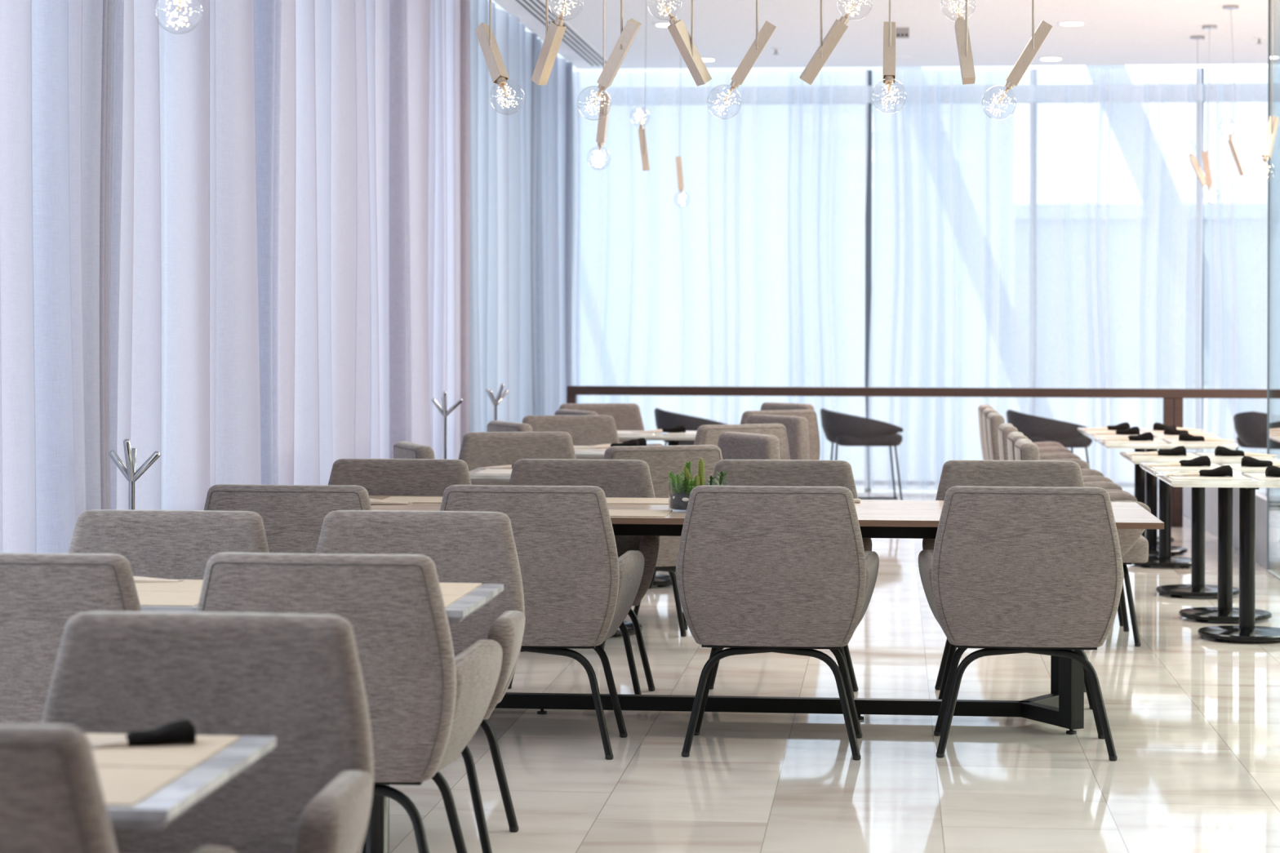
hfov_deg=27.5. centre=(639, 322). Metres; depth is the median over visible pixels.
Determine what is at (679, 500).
succulent bowl
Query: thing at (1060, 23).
recessed light
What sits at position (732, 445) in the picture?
armchair
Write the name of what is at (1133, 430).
napkin
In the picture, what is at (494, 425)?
armchair
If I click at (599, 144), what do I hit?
socket
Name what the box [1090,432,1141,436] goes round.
placemat
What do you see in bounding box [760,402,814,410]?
armchair
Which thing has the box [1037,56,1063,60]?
recessed light
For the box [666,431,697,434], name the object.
placemat
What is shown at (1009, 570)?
armchair
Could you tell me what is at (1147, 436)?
napkin
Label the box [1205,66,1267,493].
curtain
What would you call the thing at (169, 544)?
armchair
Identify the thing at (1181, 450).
napkin
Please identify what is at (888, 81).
socket
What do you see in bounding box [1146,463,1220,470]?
placemat
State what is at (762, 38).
pendant light
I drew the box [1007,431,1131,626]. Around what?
armchair
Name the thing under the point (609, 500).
placemat
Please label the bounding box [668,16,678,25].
socket
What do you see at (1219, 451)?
napkin
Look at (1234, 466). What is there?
placemat
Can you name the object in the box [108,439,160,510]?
coat stand
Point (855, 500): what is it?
folded card
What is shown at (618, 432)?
placemat
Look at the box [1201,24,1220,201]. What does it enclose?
pendant light
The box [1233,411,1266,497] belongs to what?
tub chair
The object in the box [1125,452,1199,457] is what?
placemat
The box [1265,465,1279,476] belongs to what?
roll
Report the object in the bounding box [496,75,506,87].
socket
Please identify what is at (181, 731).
roll
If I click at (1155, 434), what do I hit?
placemat
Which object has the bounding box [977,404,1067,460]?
armchair
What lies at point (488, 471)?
placemat
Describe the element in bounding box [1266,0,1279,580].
glass wall
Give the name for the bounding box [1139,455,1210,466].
roll
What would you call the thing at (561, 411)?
armchair
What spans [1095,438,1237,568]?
pedestal table
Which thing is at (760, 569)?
armchair
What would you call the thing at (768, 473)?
armchair
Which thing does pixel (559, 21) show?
socket
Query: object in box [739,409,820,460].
armchair
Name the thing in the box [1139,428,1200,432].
placemat
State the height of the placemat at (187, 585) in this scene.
0.003 m
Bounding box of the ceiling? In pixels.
[493,0,1267,68]
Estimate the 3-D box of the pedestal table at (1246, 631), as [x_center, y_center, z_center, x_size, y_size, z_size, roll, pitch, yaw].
[2.759,1.068,11.870,0.757,0.737,0.700,0,0,6]
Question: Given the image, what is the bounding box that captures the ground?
[1203,382,1208,452]
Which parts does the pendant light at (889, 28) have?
bulb globe, glass stem, rod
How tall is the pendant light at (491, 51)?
1.447 m
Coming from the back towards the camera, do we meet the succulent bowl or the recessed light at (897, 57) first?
the recessed light at (897, 57)
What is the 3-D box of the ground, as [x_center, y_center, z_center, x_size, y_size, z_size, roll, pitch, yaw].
[5.767,1.694,59.722,260.000,0.300,240.000,0,0,6]
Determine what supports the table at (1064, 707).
on the floor
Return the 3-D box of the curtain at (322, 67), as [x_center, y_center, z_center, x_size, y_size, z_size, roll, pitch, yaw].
[-1.502,-0.374,12.694,0.211,3.570,2.940,0,0,6]
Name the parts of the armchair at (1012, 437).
backrest, armrest, armrest, leg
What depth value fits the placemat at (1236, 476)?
11.70 m
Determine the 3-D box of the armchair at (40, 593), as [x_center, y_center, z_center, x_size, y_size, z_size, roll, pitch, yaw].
[-1.417,0.979,6.259,0.700,0.895,0.583,0,0,6]
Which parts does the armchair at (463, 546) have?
backrest, leg, leg, armrest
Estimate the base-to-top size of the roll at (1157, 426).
0.051 m
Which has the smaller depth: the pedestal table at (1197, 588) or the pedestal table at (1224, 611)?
the pedestal table at (1224, 611)
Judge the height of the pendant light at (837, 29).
1.329 m
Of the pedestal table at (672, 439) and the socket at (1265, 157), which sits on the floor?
the pedestal table at (672, 439)
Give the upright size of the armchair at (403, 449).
0.895 m
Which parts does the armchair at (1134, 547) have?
backrest, armrest, leg, armrest, leg, seat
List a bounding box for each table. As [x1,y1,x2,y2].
[88,733,276,829]
[140,583,503,852]
[368,495,1164,734]
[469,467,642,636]
[574,450,671,586]
[617,430,696,445]
[1077,427,1205,545]
[1085,432,1220,555]
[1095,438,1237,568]
[1120,451,1279,597]
[1139,462,1271,622]
[1155,471,1279,642]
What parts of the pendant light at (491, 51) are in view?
rod, glass stem, bulb globe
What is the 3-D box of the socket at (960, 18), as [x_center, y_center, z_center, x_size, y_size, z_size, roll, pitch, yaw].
[1.157,-1.074,9.404,0.036,0.057,0.049,0,0,6]
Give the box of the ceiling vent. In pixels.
[512,0,608,66]
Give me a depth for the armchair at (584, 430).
15.00 m
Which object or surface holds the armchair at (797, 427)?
on the floor
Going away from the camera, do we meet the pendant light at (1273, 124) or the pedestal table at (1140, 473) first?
the pendant light at (1273, 124)
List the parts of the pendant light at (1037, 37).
glass stem, rod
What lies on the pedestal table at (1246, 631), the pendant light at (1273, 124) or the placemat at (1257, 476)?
the placemat at (1257, 476)
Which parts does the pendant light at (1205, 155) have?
rod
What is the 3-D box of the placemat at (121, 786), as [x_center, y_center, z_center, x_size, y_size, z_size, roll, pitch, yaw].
[-0.996,0.688,3.904,0.575,0.003,0.305,0,0,6]
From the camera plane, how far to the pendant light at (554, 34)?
9.33 m
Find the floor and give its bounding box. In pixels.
[389,488,1279,852]
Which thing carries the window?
on the floor
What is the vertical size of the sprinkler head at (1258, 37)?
0.048 m
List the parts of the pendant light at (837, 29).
rod, glass stem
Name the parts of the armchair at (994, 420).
backrest, armrest, armrest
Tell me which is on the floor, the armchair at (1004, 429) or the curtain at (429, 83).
the armchair at (1004, 429)
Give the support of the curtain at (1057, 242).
hanging from the ceiling
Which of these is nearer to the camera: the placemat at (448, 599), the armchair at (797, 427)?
the placemat at (448, 599)
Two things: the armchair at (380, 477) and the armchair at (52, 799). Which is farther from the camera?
the armchair at (380, 477)
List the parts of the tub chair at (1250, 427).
seat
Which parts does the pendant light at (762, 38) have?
glass stem, rod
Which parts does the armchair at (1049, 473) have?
armrest, leg, leg, backrest, leg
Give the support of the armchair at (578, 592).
on the floor
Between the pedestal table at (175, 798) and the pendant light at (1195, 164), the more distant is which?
the pendant light at (1195, 164)
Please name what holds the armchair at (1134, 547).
on the floor
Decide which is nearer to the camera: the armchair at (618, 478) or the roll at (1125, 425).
the armchair at (618, 478)
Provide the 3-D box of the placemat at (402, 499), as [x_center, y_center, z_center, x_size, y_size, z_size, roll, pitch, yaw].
[-0.758,0.668,9.841,0.420,0.003,0.300,0,0,6]
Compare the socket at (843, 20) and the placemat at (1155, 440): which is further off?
the placemat at (1155, 440)
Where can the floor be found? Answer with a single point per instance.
(1193, 719)
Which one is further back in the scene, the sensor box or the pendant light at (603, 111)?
the sensor box
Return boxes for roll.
[88,719,195,748]
[133,576,183,582]
[369,498,412,503]
[478,463,513,469]
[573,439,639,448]
[590,437,646,446]
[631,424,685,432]
[1076,422,1130,430]
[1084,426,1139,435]
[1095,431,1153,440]
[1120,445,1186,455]
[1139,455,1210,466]
[1152,422,1206,431]
[1155,465,1232,476]
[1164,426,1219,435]
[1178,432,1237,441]
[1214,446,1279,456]
[1240,456,1279,466]
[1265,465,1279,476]
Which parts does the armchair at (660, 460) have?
leg, backrest, seat frame, leg, leg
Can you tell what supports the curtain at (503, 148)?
hanging from the ceiling
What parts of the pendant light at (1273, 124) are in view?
rod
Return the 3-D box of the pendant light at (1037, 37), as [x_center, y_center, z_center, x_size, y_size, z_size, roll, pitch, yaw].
[1.349,-1.452,9.347,0.254,1.450,0.125,0,0,24]
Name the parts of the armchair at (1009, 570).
armrest, leg, leg, seat frame, backrest, leg, leg, armrest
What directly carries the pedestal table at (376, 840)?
on the floor
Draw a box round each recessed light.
[652,22,670,26]
[702,57,716,61]
[895,55,911,59]
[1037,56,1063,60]
[1057,21,1086,25]
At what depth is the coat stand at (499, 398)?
16.19 m
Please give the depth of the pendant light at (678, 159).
19.78 m
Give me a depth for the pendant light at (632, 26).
9.34 m
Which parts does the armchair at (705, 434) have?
leg, backrest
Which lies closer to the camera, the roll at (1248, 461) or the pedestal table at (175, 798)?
the pedestal table at (175, 798)
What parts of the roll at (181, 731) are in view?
cutlery handle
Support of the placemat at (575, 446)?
on the pedestal table at (660, 580)
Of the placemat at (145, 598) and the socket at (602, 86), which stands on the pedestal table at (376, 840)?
the placemat at (145, 598)
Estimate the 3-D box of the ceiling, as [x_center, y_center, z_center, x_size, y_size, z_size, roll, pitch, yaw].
[3.021,-2.233,8.851,9.700,0.120,26.400,0,0,6]
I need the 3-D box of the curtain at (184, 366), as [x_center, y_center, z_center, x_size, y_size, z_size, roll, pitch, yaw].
[-1.764,-0.374,9.966,0.216,3.570,2.162,0,0,6]
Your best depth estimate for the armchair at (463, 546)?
7.32 m
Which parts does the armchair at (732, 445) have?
leg, leg, backrest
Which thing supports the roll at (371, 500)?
on the table at (1064, 707)
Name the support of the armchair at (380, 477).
on the floor
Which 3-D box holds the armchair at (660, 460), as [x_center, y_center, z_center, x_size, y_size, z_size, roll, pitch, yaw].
[0.018,0.983,11.582,0.700,0.895,0.583,0,0,-20]
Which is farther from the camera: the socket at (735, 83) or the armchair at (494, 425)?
the armchair at (494, 425)
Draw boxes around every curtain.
[0,0,113,553]
[109,0,261,510]
[254,0,390,484]
[389,0,469,459]
[468,0,537,432]
[535,38,573,415]
[571,70,868,488]
[868,67,1203,491]
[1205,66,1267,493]
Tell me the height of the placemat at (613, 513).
0.003 m
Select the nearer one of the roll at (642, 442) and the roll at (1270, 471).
the roll at (1270, 471)
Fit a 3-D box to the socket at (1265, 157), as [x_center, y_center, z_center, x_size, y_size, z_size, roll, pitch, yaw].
[3.352,-0.892,13.981,0.043,0.055,0.034,0,0,-30]
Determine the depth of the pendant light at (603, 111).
13.68 m
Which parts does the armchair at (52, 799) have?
backrest, armrest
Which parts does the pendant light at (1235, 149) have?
rod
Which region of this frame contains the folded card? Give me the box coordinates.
[853,498,860,502]
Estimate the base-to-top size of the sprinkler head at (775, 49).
0.048 m
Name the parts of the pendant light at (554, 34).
rod, glass stem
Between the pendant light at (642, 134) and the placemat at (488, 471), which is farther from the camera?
the pendant light at (642, 134)
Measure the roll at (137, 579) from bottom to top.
0.038 m
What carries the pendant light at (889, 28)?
hanging from the ceiling
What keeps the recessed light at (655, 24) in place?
in the ceiling
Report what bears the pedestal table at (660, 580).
on the floor
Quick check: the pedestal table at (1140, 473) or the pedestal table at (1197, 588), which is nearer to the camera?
the pedestal table at (1197, 588)
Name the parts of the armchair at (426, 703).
backrest, seat frame, leg, leg, armrest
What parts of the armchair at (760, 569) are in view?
armrest, leg, leg, seat frame, backrest, leg, leg, armrest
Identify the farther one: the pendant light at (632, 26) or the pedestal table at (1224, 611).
the pedestal table at (1224, 611)
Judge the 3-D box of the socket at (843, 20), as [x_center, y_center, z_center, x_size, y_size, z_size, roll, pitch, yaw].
[0.720,-1.067,9.333,0.051,0.057,0.036,0,0,6]
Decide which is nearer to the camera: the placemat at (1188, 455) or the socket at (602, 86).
the socket at (602, 86)
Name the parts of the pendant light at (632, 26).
glass stem, rod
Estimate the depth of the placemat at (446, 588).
6.76 m
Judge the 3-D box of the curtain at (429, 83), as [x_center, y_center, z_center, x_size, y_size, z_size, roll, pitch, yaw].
[-1.244,-0.373,15.352,0.214,3.570,2.148,0,0,6]
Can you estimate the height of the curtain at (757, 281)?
3.570 m
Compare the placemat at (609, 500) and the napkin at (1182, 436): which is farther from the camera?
the napkin at (1182, 436)
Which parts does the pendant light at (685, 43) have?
glass stem, rod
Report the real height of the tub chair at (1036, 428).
0.745 m
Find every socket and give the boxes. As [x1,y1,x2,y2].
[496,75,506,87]
[554,17,564,26]
[597,142,603,146]
[598,84,605,90]
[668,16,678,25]
[730,80,739,88]
[838,16,848,25]
[884,75,893,84]
[956,16,964,20]
[1004,80,1014,88]
[1262,155,1269,160]
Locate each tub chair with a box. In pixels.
[653,408,726,445]
[820,408,903,500]
[1005,409,1092,466]
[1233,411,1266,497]
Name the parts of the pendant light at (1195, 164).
rod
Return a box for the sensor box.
[895,27,909,38]
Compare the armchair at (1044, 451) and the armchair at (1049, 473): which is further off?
the armchair at (1044, 451)
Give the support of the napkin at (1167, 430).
on the placemat at (1155, 434)
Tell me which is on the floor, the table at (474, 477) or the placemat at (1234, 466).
the table at (474, 477)
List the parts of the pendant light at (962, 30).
glass stem, rod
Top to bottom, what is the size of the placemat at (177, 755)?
0.003 m
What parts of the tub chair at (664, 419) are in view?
seat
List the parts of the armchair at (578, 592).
leg, backrest, seat frame, leg, leg, armrest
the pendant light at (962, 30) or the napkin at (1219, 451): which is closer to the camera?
the pendant light at (962, 30)
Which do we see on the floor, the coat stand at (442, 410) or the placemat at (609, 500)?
the coat stand at (442, 410)
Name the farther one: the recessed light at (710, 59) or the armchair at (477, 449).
the recessed light at (710, 59)
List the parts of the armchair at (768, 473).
leg, backrest, leg, leg, armrest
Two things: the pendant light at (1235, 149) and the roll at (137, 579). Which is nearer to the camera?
the roll at (137, 579)
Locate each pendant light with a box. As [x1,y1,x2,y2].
[154,0,202,34]
[475,0,524,115]
[530,0,583,84]
[577,0,641,119]
[586,0,610,168]
[630,0,649,170]
[646,0,711,85]
[673,61,685,207]
[706,0,776,119]
[799,0,872,84]
[871,0,906,113]
[940,0,975,84]
[981,0,1053,119]
[1183,35,1206,186]
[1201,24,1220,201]
[1217,4,1248,175]
[1250,0,1279,182]
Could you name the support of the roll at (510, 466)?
on the placemat at (488, 471)
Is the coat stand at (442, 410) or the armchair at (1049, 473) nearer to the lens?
the armchair at (1049, 473)
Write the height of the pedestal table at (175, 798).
0.738 m
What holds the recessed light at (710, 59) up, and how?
in the ceiling
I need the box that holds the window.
[574,67,1205,488]
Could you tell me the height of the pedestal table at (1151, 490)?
0.737 m
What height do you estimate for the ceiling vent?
0.011 m
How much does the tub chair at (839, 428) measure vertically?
0.745 m
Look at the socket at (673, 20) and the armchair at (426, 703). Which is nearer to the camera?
the armchair at (426, 703)
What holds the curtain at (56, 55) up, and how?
hanging from the ceiling
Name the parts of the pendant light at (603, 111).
rod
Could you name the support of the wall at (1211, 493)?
on the floor
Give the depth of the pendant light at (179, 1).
6.85 m
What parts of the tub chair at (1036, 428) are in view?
seat, leg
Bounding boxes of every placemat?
[84,733,239,768]
[96,766,189,806]
[134,579,203,591]
[137,591,200,606]
[383,496,442,502]
[439,582,481,595]
[442,595,462,607]
[474,468,512,474]
[573,445,606,450]
[605,497,670,504]
[608,509,672,516]
[617,431,655,434]
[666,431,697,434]
[1081,427,1141,431]
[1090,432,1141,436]
[1100,438,1167,443]
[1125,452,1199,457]
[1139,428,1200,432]
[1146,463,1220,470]
[1152,433,1215,437]
[1162,472,1252,479]
[1164,439,1231,443]
[1196,453,1275,458]
[1222,463,1279,470]
[1244,472,1279,479]
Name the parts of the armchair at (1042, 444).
backrest, armrest, armrest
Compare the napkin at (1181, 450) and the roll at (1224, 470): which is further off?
the napkin at (1181, 450)
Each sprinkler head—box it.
[770,47,782,54]
[1253,36,1265,44]
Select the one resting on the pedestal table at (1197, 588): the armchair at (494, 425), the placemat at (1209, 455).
the placemat at (1209, 455)
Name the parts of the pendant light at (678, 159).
rod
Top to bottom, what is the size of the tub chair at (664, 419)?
0.745 m
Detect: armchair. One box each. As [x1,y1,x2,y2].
[0,552,142,724]
[0,724,236,852]
[41,611,373,852]
[67,509,269,579]
[196,552,502,852]
[204,484,372,553]
[315,510,525,852]
[328,458,471,496]
[393,440,435,458]
[440,484,644,759]
[457,431,576,485]
[487,420,532,431]
[507,458,660,694]
[521,415,619,459]
[554,408,598,415]
[559,403,663,445]
[600,444,722,649]
[633,431,781,630]
[648,423,790,588]
[675,485,879,760]
[709,459,871,697]
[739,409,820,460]
[746,414,809,459]
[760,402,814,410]
[918,485,1124,760]
[922,460,1092,709]
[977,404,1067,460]
[982,408,1076,460]
[986,412,1089,469]
[997,422,1113,482]
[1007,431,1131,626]
[1014,438,1151,646]
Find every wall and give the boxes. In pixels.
[1182,487,1266,568]
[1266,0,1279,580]
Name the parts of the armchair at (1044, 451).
backrest, armrest, armrest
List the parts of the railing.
post, handrail, post, post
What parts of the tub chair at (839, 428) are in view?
leg, leg, seat, leg, leg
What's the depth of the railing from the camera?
18.52 m
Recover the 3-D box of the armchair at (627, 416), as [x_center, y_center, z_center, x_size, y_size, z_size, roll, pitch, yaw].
[-0.226,0.982,17.026,0.700,0.895,0.583,0,0,-10]
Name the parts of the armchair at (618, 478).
backrest, leg, leg, armrest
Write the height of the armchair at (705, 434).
0.895 m
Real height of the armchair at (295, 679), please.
0.895 m
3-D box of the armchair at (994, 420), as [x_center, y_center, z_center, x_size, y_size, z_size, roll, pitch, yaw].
[2.344,0.988,15.457,0.583,0.895,0.700,0,0,6]
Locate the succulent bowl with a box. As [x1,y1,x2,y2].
[667,457,728,512]
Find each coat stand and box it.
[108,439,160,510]
[431,391,462,459]
[485,383,508,420]
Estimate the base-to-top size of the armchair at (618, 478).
0.895 m
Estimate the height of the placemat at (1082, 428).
0.003 m
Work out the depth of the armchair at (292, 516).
8.51 m
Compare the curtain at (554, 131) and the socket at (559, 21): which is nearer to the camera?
the socket at (559, 21)
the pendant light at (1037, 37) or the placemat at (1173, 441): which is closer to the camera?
the pendant light at (1037, 37)
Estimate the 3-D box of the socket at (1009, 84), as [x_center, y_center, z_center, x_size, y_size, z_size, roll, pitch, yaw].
[1.334,-0.864,9.363,0.051,0.057,0.035,0,0,6]
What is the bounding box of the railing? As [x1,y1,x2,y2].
[566,386,1266,527]
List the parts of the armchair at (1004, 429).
backrest, armrest, armrest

